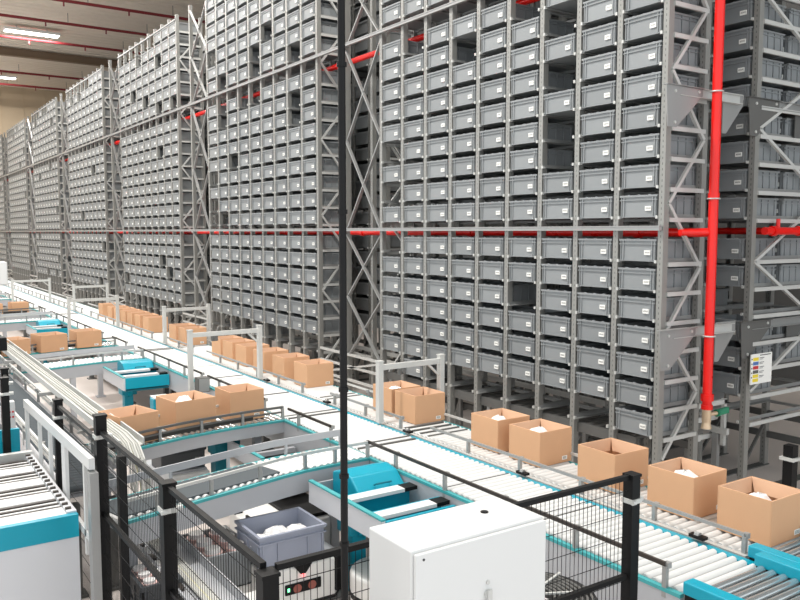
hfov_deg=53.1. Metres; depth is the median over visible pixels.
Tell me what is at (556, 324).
storage tote
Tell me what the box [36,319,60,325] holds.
hood
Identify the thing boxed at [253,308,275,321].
storage tote
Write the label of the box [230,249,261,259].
storage tote
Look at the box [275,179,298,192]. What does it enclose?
storage tote
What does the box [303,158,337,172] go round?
storage tote
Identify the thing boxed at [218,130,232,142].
storage tote
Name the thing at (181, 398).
parcel
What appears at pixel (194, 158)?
frame
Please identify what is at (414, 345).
storage tote
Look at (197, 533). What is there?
jar
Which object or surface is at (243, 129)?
storage tote
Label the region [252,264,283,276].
storage tote
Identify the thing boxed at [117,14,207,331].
storage rack
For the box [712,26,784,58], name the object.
storage tote
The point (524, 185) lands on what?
storage tote
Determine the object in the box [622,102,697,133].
storage tote
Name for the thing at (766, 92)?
storage tote
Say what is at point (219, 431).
conveyor
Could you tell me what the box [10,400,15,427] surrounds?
column
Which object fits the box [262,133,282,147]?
storage tote
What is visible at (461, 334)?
storage tote
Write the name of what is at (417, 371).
storage tote
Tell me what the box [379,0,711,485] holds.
storage rack
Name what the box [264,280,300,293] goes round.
storage tote
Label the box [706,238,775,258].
storage tote
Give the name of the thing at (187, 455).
crate
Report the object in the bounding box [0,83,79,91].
pipe
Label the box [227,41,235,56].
storage tote
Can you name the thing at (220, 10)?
storage tote
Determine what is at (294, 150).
storage tote
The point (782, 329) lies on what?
storage tote
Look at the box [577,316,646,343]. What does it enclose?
storage tote
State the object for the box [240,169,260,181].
storage tote
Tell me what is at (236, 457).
tray
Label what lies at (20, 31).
diffuser
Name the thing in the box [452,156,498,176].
storage tote
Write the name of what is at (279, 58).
storage tote
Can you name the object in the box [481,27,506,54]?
storage tote
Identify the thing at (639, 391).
storage tote
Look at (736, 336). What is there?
storage tote
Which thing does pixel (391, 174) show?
storage tote
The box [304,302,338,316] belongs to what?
storage tote
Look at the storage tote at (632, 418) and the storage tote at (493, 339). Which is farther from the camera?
the storage tote at (493, 339)
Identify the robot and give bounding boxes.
[140,460,209,489]
[230,492,329,543]
[250,541,340,599]
[350,557,369,599]
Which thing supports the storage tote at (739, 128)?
on the storage rack at (744, 426)
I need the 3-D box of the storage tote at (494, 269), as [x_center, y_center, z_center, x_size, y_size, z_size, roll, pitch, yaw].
[1.278,-0.357,9.338,0.572,0.211,0.430,-3,6,-34]
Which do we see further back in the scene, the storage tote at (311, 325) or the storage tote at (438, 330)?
the storage tote at (311, 325)
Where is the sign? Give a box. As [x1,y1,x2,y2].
[749,352,771,384]
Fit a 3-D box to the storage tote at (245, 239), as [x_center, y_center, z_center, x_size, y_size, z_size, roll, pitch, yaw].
[-2.661,-1.121,15.133,0.572,0.211,0.430,-3,6,-34]
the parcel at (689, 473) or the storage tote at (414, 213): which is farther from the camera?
the storage tote at (414, 213)
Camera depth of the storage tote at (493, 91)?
9.03 m
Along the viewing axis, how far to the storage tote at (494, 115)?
9.05 m
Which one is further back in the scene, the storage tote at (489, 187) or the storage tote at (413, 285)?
the storage tote at (413, 285)
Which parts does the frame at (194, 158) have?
foot rail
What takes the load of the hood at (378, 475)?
attached to the station at (377, 493)
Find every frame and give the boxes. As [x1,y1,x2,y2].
[3,132,12,280]
[23,399,102,599]
[27,116,47,288]
[60,93,83,297]
[108,60,135,307]
[183,4,220,335]
[319,0,379,397]
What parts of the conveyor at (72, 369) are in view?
guard rail, plate, leg, guard rail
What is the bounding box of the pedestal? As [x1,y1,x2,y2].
[150,394,163,459]
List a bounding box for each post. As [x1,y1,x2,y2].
[116,454,130,599]
[779,443,799,487]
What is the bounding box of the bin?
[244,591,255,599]
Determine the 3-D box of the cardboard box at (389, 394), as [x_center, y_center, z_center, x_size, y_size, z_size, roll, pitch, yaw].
[-0.033,0.985,8.047,0.345,0.270,0.352,-3,6,-33]
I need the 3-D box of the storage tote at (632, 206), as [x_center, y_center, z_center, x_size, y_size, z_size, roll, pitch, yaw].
[2.438,-0.885,7.567,0.572,0.211,0.430,-3,6,-34]
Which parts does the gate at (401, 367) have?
post, post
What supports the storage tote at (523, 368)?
on the storage rack at (694, 288)
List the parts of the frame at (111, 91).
foot rail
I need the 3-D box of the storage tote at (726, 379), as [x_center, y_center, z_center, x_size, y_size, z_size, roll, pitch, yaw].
[3.500,0.818,8.320,0.572,0.211,0.430,-3,6,-34]
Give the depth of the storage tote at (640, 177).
7.39 m
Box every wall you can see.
[0,86,80,136]
[119,2,799,387]
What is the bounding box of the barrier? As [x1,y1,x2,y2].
[0,428,19,453]
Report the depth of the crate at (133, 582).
4.96 m
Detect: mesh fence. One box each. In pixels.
[0,367,13,453]
[52,398,643,599]
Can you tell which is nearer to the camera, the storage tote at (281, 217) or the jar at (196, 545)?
the jar at (196, 545)
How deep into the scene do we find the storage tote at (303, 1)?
12.63 m
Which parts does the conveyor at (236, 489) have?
leg, guard rail, plate, leg, guard rail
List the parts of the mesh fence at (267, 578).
post, rail, panel, post, rail, panel, rail, post, rail, panel, rail, post, rail, panel, rail, post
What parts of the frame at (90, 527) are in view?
rail, rail, post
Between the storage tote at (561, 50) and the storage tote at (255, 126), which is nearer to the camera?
the storage tote at (561, 50)
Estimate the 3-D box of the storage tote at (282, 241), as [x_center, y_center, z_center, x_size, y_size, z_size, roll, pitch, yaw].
[-1.791,-1.012,13.848,0.572,0.211,0.430,-3,6,-34]
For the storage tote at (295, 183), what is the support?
on the storage rack at (234, 321)
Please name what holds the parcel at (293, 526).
in the tote at (309, 539)
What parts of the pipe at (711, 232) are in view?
valve handle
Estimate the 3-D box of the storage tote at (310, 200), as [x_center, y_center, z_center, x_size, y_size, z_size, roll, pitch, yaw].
[-1.207,-1.613,12.928,0.572,0.211,0.430,-3,6,-34]
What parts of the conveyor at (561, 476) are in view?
guard rail, guard rail, guard rail, guard rail, guard rail, guard rail, guard rail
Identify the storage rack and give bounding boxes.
[0,134,12,279]
[6,118,44,289]
[31,97,79,298]
[65,65,128,308]
[106,131,165,312]
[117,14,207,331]
[170,35,249,336]
[204,0,351,390]
[270,0,410,383]
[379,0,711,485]
[455,0,799,483]
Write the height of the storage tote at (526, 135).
0.211 m
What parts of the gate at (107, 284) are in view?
post, post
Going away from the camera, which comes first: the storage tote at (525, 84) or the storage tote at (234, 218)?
the storage tote at (525, 84)
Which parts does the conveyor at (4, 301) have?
plate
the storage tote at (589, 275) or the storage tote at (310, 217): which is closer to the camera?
the storage tote at (589, 275)
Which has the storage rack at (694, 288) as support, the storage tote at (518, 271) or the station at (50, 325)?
the storage tote at (518, 271)
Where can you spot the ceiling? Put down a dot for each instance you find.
(41, 9)
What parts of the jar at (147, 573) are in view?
lid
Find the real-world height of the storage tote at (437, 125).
0.211 m
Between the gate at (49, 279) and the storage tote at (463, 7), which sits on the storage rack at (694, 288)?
the storage tote at (463, 7)
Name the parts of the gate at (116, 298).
post, post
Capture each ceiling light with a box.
[0,73,16,79]
[3,25,60,37]
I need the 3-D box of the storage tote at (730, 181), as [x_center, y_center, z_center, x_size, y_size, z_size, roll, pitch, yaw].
[3.501,-1.207,8.147,0.572,0.211,0.430,-3,6,-34]
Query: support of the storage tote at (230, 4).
on the storage rack at (234, 321)
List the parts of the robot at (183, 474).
plate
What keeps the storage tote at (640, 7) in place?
on the storage rack at (694, 288)
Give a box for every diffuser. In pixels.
[0,77,15,79]
[4,29,58,37]
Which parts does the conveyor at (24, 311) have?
plate, guard rail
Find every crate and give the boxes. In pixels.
[130,564,182,599]
[152,447,205,468]
[181,525,251,586]
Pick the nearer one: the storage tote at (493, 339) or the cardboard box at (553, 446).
the cardboard box at (553, 446)
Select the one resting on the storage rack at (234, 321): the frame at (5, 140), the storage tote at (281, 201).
the storage tote at (281, 201)
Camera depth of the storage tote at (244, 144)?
14.83 m
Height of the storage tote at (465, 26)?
0.211 m
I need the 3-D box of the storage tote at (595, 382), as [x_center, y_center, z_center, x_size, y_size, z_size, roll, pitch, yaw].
[2.147,0.833,8.145,0.572,0.211,0.430,-3,6,-34]
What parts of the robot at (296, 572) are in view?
plate, corner post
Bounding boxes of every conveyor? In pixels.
[0,286,755,599]
[0,293,9,305]
[0,307,42,343]
[0,311,55,336]
[0,337,115,397]
[0,345,143,429]
[0,355,119,598]
[0,450,80,599]
[4,278,799,558]
[77,405,283,495]
[109,429,369,565]
[387,371,669,463]
[683,551,799,599]
[748,539,799,563]
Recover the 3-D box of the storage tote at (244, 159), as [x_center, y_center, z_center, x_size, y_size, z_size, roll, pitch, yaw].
[-2.660,-2.609,15.006,0.572,0.211,0.430,-3,6,-34]
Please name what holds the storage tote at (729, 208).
on the storage rack at (744, 426)
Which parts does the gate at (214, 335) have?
post, post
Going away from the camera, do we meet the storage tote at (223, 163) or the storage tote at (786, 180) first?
the storage tote at (786, 180)
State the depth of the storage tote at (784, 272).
8.35 m
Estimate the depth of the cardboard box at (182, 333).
12.81 m
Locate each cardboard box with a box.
[1,336,30,356]
[8,301,28,311]
[30,331,67,352]
[69,328,101,347]
[98,303,115,316]
[98,405,158,442]
[107,305,128,319]
[114,307,135,322]
[120,309,142,324]
[127,311,149,326]
[134,313,158,329]
[143,315,167,332]
[156,390,215,429]
[169,323,195,341]
[178,325,206,345]
[212,335,242,357]
[215,383,263,419]
[222,338,254,361]
[235,342,268,366]
[253,347,288,372]
[272,352,309,379]
[294,358,333,387]
[373,380,420,415]
[395,386,444,424]
[471,408,529,452]
[509,418,571,466]
[577,438,648,493]
[647,457,726,519]
[717,476,799,546]
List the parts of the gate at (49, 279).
post, post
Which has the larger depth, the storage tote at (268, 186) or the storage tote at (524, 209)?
the storage tote at (268, 186)
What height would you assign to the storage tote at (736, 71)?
0.211 m
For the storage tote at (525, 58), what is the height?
0.211 m
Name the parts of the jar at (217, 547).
lid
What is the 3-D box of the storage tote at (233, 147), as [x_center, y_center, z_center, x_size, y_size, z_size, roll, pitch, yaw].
[-2.953,-2.917,15.415,0.572,0.211,0.430,-3,6,-34]
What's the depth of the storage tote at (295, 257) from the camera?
13.28 m
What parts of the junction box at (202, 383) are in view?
lid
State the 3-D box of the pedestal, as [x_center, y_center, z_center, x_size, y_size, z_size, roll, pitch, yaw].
[-2.538,1.475,8.370,0.260,0.942,0.220,-3,6,-34]
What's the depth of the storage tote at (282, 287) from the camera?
13.79 m
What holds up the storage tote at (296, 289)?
on the storage rack at (234, 321)
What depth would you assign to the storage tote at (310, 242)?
12.81 m
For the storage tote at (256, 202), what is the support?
on the storage rack at (234, 321)
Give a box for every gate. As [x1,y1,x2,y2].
[11,278,50,301]
[66,295,119,342]
[72,283,108,309]
[162,304,210,344]
[186,325,262,390]
[375,354,444,422]
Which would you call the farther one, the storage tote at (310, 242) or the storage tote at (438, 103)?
the storage tote at (310, 242)
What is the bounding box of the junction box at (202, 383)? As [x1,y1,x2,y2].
[194,376,209,392]
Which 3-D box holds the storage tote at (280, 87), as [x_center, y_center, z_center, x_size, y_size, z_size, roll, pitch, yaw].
[-1.788,-3.583,13.625,0.572,0.211,0.430,-3,6,-34]
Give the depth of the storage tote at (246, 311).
15.12 m
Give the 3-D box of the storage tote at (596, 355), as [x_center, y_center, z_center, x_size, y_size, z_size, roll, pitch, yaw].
[2.148,0.563,8.121,0.572,0.211,0.430,-3,6,-34]
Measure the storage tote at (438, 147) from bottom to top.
0.211 m
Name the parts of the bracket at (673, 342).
gusset plate, cross rail, gusset plate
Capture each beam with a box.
[0,0,468,177]
[0,47,128,67]
[0,226,661,231]
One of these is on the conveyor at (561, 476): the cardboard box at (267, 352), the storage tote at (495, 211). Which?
the cardboard box at (267, 352)
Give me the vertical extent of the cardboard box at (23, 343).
0.230 m
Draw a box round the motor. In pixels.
[0,336,6,350]
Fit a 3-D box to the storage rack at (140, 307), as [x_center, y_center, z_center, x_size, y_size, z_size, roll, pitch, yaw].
[-8.591,-3.272,25.983,0.620,7.420,4.776,-3,6,-34]
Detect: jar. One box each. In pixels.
[131,564,144,575]
[136,570,151,581]
[142,577,156,585]
[187,530,205,545]
[194,537,213,553]
[203,545,222,556]
[209,526,225,544]
[217,532,234,552]
[226,540,243,552]
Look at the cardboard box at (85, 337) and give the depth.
12.54 m
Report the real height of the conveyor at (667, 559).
0.972 m
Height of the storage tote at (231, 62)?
0.211 m
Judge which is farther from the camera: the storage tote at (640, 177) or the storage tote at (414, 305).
the storage tote at (414, 305)
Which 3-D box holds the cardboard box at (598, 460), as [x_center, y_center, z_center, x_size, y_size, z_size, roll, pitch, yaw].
[1.527,1.181,5.743,0.345,0.270,0.352,-3,6,-33]
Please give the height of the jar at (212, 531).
0.274 m
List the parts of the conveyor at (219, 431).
guard rail, guard rail, plate, leg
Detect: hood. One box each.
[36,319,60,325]
[117,358,153,370]
[333,462,403,494]
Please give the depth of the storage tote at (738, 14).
7.85 m
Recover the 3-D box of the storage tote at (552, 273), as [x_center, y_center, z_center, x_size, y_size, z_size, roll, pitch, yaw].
[1.856,-0.284,8.483,0.572,0.211,0.430,-3,6,-34]
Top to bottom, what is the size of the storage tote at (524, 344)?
0.211 m
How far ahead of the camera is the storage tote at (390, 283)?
10.95 m
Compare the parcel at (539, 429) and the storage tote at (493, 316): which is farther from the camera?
the storage tote at (493, 316)
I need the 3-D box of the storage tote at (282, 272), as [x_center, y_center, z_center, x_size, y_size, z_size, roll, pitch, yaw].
[-1.790,-0.472,13.893,0.572,0.211,0.430,-3,6,-34]
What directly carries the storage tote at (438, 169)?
on the storage rack at (694, 288)
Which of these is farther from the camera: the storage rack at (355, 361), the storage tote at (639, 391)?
the storage rack at (355, 361)
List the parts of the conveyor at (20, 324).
plate, guard rail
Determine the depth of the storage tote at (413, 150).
10.36 m
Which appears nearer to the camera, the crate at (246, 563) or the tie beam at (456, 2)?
the crate at (246, 563)
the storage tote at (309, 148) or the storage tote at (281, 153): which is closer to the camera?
the storage tote at (309, 148)
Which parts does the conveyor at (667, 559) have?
guard rail, leg, leg, guard rail, guard rail, leg, guard rail, guard rail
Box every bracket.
[656,321,735,370]
[663,83,743,133]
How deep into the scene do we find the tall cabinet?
2.41 m
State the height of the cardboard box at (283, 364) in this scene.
0.270 m
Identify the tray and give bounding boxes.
[0,334,144,454]
[125,385,168,391]
[138,533,249,599]
[235,448,283,461]
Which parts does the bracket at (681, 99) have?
gusset plate, cross rail, gusset plate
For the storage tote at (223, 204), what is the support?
on the storage rack at (234, 321)
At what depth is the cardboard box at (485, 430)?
6.64 m
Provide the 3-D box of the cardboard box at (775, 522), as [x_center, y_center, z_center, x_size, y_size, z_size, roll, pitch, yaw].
[2.165,1.261,4.801,0.345,0.270,0.352,-3,6,-34]
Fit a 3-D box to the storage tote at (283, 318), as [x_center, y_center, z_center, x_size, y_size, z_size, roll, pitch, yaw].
[-1.791,0.338,13.962,0.572,0.211,0.430,-3,6,-34]
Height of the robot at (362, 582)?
0.270 m
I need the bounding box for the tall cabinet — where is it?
[369,497,545,599]
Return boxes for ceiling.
[0,0,205,92]
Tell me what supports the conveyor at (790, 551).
on the floor
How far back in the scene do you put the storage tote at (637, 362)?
7.58 m
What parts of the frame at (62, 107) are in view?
foot rail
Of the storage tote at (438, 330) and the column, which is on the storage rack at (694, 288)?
the storage tote at (438, 330)
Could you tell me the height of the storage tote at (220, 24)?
0.211 m
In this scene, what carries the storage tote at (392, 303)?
on the storage rack at (694, 288)
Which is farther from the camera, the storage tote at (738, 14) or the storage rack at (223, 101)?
the storage rack at (223, 101)
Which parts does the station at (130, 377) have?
plate, leg, cross plate, plate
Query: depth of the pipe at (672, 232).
9.95 m
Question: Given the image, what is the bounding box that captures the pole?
[336,0,348,599]
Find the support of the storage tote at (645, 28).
on the storage rack at (694, 288)
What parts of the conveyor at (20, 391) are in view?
guard rail, plate, guard rail, leg, leg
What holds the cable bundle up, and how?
in the cable tray at (52, 391)
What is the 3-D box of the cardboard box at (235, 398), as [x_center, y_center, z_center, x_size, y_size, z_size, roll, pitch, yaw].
[-1.569,0.997,7.822,0.352,0.284,0.359,-4,6,-36]
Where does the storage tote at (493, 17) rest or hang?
on the storage rack at (694, 288)
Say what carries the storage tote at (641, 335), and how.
on the storage rack at (694, 288)
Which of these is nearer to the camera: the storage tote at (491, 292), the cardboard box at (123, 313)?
the storage tote at (491, 292)
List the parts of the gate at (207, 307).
post, post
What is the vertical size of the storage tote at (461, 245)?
0.211 m
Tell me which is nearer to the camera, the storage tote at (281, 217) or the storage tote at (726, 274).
the storage tote at (726, 274)
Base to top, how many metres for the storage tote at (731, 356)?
0.211 m
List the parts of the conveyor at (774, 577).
plate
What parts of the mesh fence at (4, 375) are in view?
post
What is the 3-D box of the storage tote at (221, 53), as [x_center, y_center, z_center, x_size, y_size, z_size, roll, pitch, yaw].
[-3.244,-4.790,15.688,0.572,0.211,0.430,-3,6,-34]
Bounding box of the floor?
[0,283,799,599]
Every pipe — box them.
[0,13,152,36]
[0,35,140,53]
[0,64,87,80]
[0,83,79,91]
[7,0,539,180]
[7,228,687,237]
[52,0,204,22]
[678,0,728,429]
[718,219,799,235]
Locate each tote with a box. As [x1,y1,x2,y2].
[206,0,214,10]
[216,0,224,4]
[216,3,224,18]
[216,17,224,33]
[216,32,224,47]
[217,47,225,61]
[217,61,225,75]
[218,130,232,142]
[219,144,237,156]
[219,158,237,170]
[219,172,237,184]
[219,186,227,197]
[220,200,227,211]
[220,235,228,245]
[220,249,228,259]
[226,0,235,12]
[226,11,235,27]
[227,26,235,42]
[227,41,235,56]
[227,56,236,71]
[227,71,259,87]
[228,97,259,111]
[228,112,243,125]
[228,127,243,140]
[228,141,243,154]
[229,171,246,182]
[229,185,256,197]
[229,199,238,210]
[230,214,238,224]
[230,235,238,245]
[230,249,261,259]
[231,263,262,274]
[231,276,260,288]
[231,290,257,302]
[231,304,249,316]
[234,507,326,568]
[237,0,246,6]
[237,5,246,21]
[237,20,246,36]
[237,36,258,52]
[238,51,259,67]
[238,66,271,83]
[239,109,254,122]
[239,124,257,137]
[239,139,258,152]
[239,154,260,166]
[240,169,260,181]
[240,184,267,196]
[240,199,249,209]
[240,213,249,224]
[241,235,268,246]
[241,249,269,260]
[241,263,272,275]
[241,278,273,289]
[242,292,269,304]
[242,306,261,318]
[248,0,258,15]
[249,14,271,31]
[249,30,271,46]
[250,105,266,119]
[250,120,267,134]
[250,136,269,149]
[250,151,273,165]
[251,167,273,180]
[251,182,279,195]
[251,197,261,209]
[251,213,261,224]
[252,235,281,246]
[252,250,287,261]
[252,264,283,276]
[253,279,282,291]
[253,293,274,306]
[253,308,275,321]
[253,323,288,335]
[260,7,271,25]
[261,0,271,8]
[261,40,271,56]
[261,56,298,74]
[262,85,278,100]
[262,101,279,116]
[262,117,280,131]
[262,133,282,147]
[262,149,286,163]
[263,165,286,178]
[263,181,273,193]
[263,196,273,208]
[263,212,273,223]
[264,235,274,246]
[264,250,293,262]
[264,265,296,277]
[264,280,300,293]
[265,295,288,308]
[265,311,286,323]
[273,0,284,18]
[273,16,284,34]
[274,33,299,51]
[274,50,313,69]
[274,80,299,97]
[274,97,300,114]
[275,113,307,128]
[275,130,293,144]
[275,146,297,161]
[275,163,300,176]
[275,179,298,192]
[276,195,286,207]
[276,211,287,223]
[276,235,287,247]
[276,251,315,263]
[277,266,313,279]
[277,282,309,295]
[277,297,302,311]
[277,313,300,326]
[287,0,299,11]
[287,9,299,28]
[287,27,299,45]
[288,75,299,92]
[288,126,308,141]
[288,143,311,158]
[289,160,322,175]
[289,177,316,191]
[289,194,301,207]
[289,211,301,223]
[290,236,301,248]
[290,252,316,264]
[290,267,316,280]
[290,283,316,297]
[290,299,317,313]
[290,315,325,329]
[301,1,336,22]
[302,0,336,4]
[302,19,337,40]
[302,37,337,59]
[302,69,337,89]
[302,87,337,106]
[302,105,337,123]
[303,123,337,140]
[303,140,337,155]
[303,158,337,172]
[303,175,338,189]
[303,193,338,206]
[303,210,338,223]
[304,236,338,248]
[304,252,338,265]
[304,269,338,282]
[304,285,338,299]
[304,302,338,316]
[305,318,338,333]
[382,1,423,29]
[382,39,423,61]
[382,60,400,82]
[382,82,400,102]
[382,103,410,123]
[382,124,415,142]
[382,165,419,183]
[382,294,422,311]
[383,0,400,4]
[383,206,400,221]
[383,256,432,271]
[383,275,432,291]
[383,314,420,331]
[383,333,420,351]
[404,0,448,21]
[404,53,423,76]
[404,75,431,97]
[404,97,434,118]
[404,119,435,139]
[404,141,442,160]
[404,162,443,181]
[404,184,443,201]
[404,205,423,221]
[404,236,423,252]
[404,257,447,273]
[404,276,447,294]
[404,296,446,315]
[404,317,445,335]
[404,337,441,356]
[404,357,447,377]
[426,258,474,275]
[426,278,474,297]
[426,299,471,318]
[426,320,471,340]
[426,341,468,362]
[427,22,476,48]
[427,45,476,69]
[427,68,448,91]
[427,91,457,113]
[427,114,461,135]
[427,137,468,157]
[427,159,473,179]
[427,182,465,200]
[427,204,447,221]
[427,237,447,253]
[428,0,476,12]
[451,280,503,300]
[451,302,501,322]
[451,324,499,345]
[451,346,495,367]
[452,85,488,108]
[452,108,490,131]
[452,132,491,154]
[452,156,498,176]
[452,179,486,198]
[452,203,474,220]
[452,237,496,254]
[452,259,503,277]
[453,12,476,40]
[453,60,484,85]
[478,305,533,327]
[478,328,529,350]
[478,351,523,374]
[479,177,523,197]
[479,201,504,220]
[479,237,525,255]
[479,260,533,279]
[479,282,535,303]
[480,52,515,78]
[480,77,518,102]
[480,102,521,127]
[480,127,522,150]
[480,152,530,174]
[481,1,539,29]
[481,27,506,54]
[507,356,557,381]
[508,261,571,281]
[508,309,568,331]
[508,332,561,356]
[509,174,558,195]
[509,200,537,219]
[509,237,536,256]
[510,70,574,96]
[510,96,568,122]
[510,122,573,147]
[510,148,573,171]
[511,16,575,45]
[511,43,568,72]
[540,312,604,337]
[540,337,599,363]
[540,362,592,389]
[541,263,606,284]
[541,287,607,310]
[542,198,573,219]
[542,238,572,258]
[543,171,591,193]
[544,33,576,65]
[544,89,587,117]
[547,0,576,13]
[576,343,640,370]
[576,369,634,398]
[577,290,647,315]
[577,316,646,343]
[578,238,646,259]
[578,264,646,287]
[579,168,634,191]
[579,196,613,218]
[580,139,637,165]
[581,80,630,110]
[581,110,636,138]
[582,21,617,54]
[582,51,628,82]
[583,0,617,25]
[615,376,689,407]
[615,404,688,436]
[616,349,690,378]
[617,321,691,349]
[618,266,692,290]
[618,293,691,320]
[619,238,693,261]
[620,194,695,217]
[621,133,696,162]
[621,164,695,189]
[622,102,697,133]
[623,40,699,73]
[623,71,698,103]
[624,8,699,43]
[625,0,700,14]
[702,340,772,367]
[702,366,771,394]
[703,314,773,340]
[705,264,775,286]
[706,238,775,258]
[707,197,778,218]
[708,169,779,192]
[709,141,780,166]
[710,112,781,140]
[711,55,783,86]
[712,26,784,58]
[713,0,785,30]
[722,84,782,113]
[743,263,799,281]
[747,172,799,193]
[748,145,799,169]
[753,312,786,334]
[759,118,796,144]
[761,337,799,360]
[765,63,799,91]
[767,36,799,64]
[770,8,799,36]
[775,238,799,255]
[776,199,799,215]
[778,91,799,118]
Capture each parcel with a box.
[143,473,168,487]
[176,395,191,401]
[250,533,269,546]
[263,525,286,534]
[287,523,305,530]
[491,414,504,419]
[530,426,546,432]
[674,469,698,477]
[749,492,771,500]
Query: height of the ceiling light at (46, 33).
0.270 m
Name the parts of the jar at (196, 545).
lid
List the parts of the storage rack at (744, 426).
foot plate, foot plate, foot plate, gusset plate, gusset plate, pipe bracket, pipe bracket, cross rail, cross rail, foot plate, gusset plate, gusset plate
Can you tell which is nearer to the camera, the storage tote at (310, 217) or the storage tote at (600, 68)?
the storage tote at (600, 68)
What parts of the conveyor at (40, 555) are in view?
rail, panel, rail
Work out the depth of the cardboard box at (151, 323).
14.35 m
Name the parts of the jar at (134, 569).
lid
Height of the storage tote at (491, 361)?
0.211 m
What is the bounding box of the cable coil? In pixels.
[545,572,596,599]
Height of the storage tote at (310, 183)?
0.211 m
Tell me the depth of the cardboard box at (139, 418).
6.88 m
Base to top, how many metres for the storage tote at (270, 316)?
0.211 m
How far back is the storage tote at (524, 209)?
8.69 m
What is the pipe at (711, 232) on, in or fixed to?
attached to the storage rack at (694, 288)
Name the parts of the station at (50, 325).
plate, plate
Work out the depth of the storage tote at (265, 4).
13.82 m
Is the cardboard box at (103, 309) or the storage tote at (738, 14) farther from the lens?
the cardboard box at (103, 309)
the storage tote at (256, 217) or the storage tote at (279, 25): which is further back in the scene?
the storage tote at (256, 217)
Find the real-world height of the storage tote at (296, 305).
0.211 m
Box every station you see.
[26,319,67,362]
[103,358,169,406]
[208,440,295,471]
[308,462,455,590]
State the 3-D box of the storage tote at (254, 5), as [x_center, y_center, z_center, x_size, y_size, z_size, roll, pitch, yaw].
[-2.370,-5.223,14.352,0.572,0.211,0.430,-3,6,-34]
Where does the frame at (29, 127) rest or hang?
on the floor
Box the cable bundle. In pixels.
[7,342,220,599]
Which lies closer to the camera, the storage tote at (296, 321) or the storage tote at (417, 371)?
the storage tote at (417, 371)
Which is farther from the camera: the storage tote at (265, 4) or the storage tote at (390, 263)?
the storage tote at (265, 4)
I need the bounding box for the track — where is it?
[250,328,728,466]
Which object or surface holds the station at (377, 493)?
on the floor
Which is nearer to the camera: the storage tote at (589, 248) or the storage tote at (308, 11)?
the storage tote at (589, 248)
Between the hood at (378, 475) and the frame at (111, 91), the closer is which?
the hood at (378, 475)
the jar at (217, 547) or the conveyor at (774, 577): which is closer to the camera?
the conveyor at (774, 577)
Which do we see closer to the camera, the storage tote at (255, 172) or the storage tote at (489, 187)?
the storage tote at (489, 187)
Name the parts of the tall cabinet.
door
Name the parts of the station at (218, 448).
leg, plate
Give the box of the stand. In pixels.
[238,584,249,592]
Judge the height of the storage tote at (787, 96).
0.211 m
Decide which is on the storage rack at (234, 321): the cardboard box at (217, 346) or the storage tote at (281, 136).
the storage tote at (281, 136)
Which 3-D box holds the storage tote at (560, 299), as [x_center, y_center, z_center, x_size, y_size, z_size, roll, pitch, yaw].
[1.857,-0.014,8.504,0.572,0.211,0.430,-3,6,-34]
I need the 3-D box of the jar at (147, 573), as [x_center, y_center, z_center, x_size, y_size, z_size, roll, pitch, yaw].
[-1.624,1.808,5.083,0.095,0.153,0.095,-3,6,-34]
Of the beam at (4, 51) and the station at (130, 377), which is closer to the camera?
the station at (130, 377)
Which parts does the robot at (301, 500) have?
plate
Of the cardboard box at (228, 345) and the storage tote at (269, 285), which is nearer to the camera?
the cardboard box at (228, 345)
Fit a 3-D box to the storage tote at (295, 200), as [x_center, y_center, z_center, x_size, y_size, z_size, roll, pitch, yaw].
[-1.497,-1.650,13.356,0.572,0.211,0.430,-3,6,-34]
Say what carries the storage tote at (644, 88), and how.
on the storage rack at (694, 288)
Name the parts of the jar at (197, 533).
lid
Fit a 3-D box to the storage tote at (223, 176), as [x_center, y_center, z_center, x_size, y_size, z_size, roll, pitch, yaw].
[-3.240,-2.410,15.885,0.572,0.211,0.430,-3,6,-34]
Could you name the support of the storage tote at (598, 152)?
on the storage rack at (694, 288)
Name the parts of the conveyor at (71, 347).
plate, guard rail, leg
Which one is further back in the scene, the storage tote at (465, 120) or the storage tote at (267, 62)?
the storage tote at (267, 62)
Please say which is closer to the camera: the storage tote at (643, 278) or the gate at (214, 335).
the storage tote at (643, 278)
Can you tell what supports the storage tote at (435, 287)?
on the storage rack at (694, 288)
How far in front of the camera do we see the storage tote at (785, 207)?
8.27 m
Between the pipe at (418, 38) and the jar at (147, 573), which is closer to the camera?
the jar at (147, 573)
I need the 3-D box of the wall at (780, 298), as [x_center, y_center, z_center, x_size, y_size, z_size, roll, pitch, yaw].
[-2.695,-5.168,27.153,0.320,11.000,54.600,-3,6,-34]
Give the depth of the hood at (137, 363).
11.02 m
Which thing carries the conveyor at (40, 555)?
on the floor
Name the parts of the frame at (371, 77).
foot rail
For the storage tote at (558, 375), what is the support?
on the storage rack at (694, 288)
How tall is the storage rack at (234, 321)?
7.420 m
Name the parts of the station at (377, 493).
plate, plate, leg, cross plate, cross plate, plate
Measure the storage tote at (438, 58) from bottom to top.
0.211 m
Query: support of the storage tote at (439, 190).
on the storage rack at (694, 288)
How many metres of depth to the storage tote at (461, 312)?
9.68 m
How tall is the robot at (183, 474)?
0.372 m
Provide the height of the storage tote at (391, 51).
0.211 m
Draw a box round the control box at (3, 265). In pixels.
[0,261,7,285]
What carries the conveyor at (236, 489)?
on the floor
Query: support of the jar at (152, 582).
in the crate at (133, 582)
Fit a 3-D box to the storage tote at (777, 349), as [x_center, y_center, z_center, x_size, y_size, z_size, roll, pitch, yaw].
[4.045,0.516,8.669,0.572,0.211,0.430,-3,6,-34]
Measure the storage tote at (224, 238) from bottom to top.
0.211 m
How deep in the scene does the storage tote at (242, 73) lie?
14.72 m
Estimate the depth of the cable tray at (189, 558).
5.18 m
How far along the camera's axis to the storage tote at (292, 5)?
12.99 m
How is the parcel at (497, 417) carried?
in the cardboard box at (485, 430)
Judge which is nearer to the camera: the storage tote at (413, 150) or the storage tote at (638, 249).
the storage tote at (638, 249)
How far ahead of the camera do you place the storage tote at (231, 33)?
15.09 m

